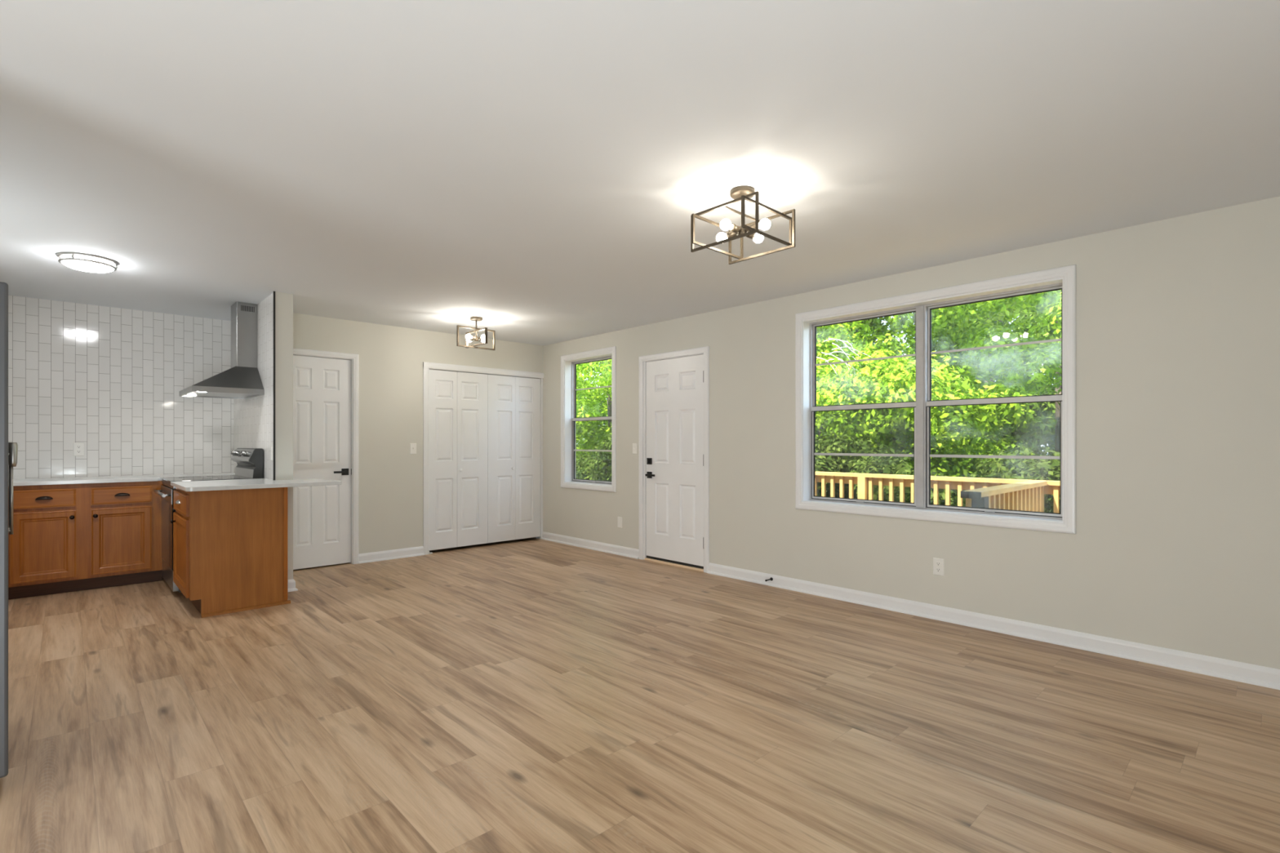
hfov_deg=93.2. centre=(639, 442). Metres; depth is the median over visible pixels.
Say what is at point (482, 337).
socket
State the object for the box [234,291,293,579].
wall partition
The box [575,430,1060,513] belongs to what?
bushes
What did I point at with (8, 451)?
refrigerator
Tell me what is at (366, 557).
baseboard
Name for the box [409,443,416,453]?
light switch
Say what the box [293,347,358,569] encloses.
door
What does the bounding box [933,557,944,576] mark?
wall outlet
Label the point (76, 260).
ceiling light
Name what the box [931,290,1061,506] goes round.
tree
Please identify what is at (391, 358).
wall
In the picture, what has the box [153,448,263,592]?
stove
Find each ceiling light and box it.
[56,252,118,272]
[457,315,495,350]
[690,185,795,264]
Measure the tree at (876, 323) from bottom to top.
9.274 m
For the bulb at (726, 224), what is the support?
attached to the ceiling light at (743, 193)
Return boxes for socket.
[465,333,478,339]
[479,334,484,340]
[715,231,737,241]
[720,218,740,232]
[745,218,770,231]
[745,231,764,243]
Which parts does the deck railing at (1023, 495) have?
rail, post, cap rail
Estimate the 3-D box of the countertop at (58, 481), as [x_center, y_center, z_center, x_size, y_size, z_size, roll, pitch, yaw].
[-4.475,0.321,5.345,1.586,0.030,0.563,0,0,-43]
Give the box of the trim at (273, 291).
[273,291,275,479]
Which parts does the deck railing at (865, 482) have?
post, cap rail, rail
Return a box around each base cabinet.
[8,480,163,599]
[170,487,290,617]
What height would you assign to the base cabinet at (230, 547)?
0.884 m
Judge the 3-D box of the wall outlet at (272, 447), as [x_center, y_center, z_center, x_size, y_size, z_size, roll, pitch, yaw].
[-3.008,0.090,4.947,0.007,0.117,0.072,0,0,-43]
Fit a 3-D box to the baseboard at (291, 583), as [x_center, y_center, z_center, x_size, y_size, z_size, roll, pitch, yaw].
[-3.162,1.172,5.226,0.166,0.095,0.833,0,0,-43]
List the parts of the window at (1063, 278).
sash, sash, sash, sash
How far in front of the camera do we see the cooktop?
5.16 m
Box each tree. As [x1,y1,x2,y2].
[575,359,611,467]
[576,361,608,455]
[815,289,1061,506]
[815,313,915,497]
[815,321,872,496]
[824,329,903,431]
[913,307,1055,490]
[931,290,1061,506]
[1040,289,1061,471]
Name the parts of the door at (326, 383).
handle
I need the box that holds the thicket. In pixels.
[575,365,1054,461]
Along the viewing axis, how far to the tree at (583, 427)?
14.17 m
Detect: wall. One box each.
[8,295,234,479]
[293,312,542,554]
[535,195,1279,669]
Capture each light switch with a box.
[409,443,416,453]
[632,443,637,454]
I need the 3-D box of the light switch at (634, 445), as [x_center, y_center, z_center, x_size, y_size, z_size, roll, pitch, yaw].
[-0.059,0.067,6.396,0.016,0.117,0.072,0,0,-43]
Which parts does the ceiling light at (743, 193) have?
short frame, tall frame, tall frame, short frame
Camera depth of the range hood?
5.25 m
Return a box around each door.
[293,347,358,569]
[422,361,543,555]
[639,346,709,573]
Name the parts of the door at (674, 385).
handle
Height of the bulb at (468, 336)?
0.053 m
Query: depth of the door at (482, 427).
7.04 m
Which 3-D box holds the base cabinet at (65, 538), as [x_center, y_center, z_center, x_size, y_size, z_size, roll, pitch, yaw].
[-4.689,0.778,5.131,0.974,0.884,0.577,0,0,-43]
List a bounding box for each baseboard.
[288,578,297,591]
[358,546,424,564]
[541,531,1279,689]
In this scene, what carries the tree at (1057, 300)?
on the ground
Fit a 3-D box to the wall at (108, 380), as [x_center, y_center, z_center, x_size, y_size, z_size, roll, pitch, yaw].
[-3.514,0.000,6.727,4.890,2.440,0.120,0,0,-43]
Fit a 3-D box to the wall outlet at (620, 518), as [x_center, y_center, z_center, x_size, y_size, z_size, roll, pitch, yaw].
[-0.220,0.868,6.572,0.007,0.117,0.072,0,0,-43]
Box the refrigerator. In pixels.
[0,281,17,777]
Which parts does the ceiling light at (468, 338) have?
short frame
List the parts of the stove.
handle, door trim, oven door, rail, drawer, knob, knob, control panel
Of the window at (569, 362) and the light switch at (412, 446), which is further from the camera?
the window at (569, 362)
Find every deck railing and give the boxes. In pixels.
[815,471,1060,513]
[960,480,1047,511]
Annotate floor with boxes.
[0,537,1279,852]
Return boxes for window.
[560,346,616,492]
[795,264,1075,533]
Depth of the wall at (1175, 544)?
3.51 m
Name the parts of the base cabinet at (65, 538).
door, cup pull, drawer, drawer, door, cup pull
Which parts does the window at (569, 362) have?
frame, sash, sash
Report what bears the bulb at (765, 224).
attached to the ceiling light at (743, 193)
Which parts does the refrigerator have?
door, handle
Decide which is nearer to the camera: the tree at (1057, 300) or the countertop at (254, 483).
the countertop at (254, 483)
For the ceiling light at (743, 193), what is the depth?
2.90 m
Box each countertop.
[8,472,235,486]
[170,478,342,491]
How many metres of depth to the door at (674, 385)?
6.00 m
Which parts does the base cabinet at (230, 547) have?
door, drawer, frame, shoe moulding, scribe moulding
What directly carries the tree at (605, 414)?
on the ground
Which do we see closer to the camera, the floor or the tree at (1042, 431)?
the floor
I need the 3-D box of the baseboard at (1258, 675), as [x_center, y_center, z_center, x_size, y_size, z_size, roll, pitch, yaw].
[1.857,1.172,4.365,0.028,0.095,8.985,0,0,-43]
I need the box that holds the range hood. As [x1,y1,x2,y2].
[178,301,263,399]
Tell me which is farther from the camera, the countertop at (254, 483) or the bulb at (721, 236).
the countertop at (254, 483)
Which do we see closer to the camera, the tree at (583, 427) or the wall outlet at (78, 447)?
the wall outlet at (78, 447)
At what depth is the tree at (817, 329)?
11.11 m
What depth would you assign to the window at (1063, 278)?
4.32 m
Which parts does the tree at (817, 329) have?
crown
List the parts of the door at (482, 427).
header trim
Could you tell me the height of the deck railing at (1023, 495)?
1.002 m
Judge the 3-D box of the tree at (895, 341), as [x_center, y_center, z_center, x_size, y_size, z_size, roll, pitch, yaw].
[6.327,-3.394,24.272,7.871,10.438,6.824,0,0,17]
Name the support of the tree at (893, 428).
on the ground
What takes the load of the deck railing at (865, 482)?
on the deck
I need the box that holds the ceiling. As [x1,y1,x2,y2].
[0,0,1279,346]
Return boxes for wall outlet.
[73,442,84,456]
[271,446,273,460]
[617,516,622,528]
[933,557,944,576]
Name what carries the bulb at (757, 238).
attached to the ceiling light at (743, 193)
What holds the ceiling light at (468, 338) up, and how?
hanging from the ceiling
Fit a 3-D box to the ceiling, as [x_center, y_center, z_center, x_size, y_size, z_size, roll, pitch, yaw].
[-1.087,-1.280,2.180,7.620,0.120,10.060,0,0,-43]
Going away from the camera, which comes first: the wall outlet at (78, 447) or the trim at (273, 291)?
the trim at (273, 291)
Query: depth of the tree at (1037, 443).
17.93 m
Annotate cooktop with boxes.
[160,475,252,482]
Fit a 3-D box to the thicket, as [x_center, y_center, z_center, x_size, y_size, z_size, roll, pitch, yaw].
[9.164,-0.809,30.677,3.018,6.916,45.990,0,0,-43]

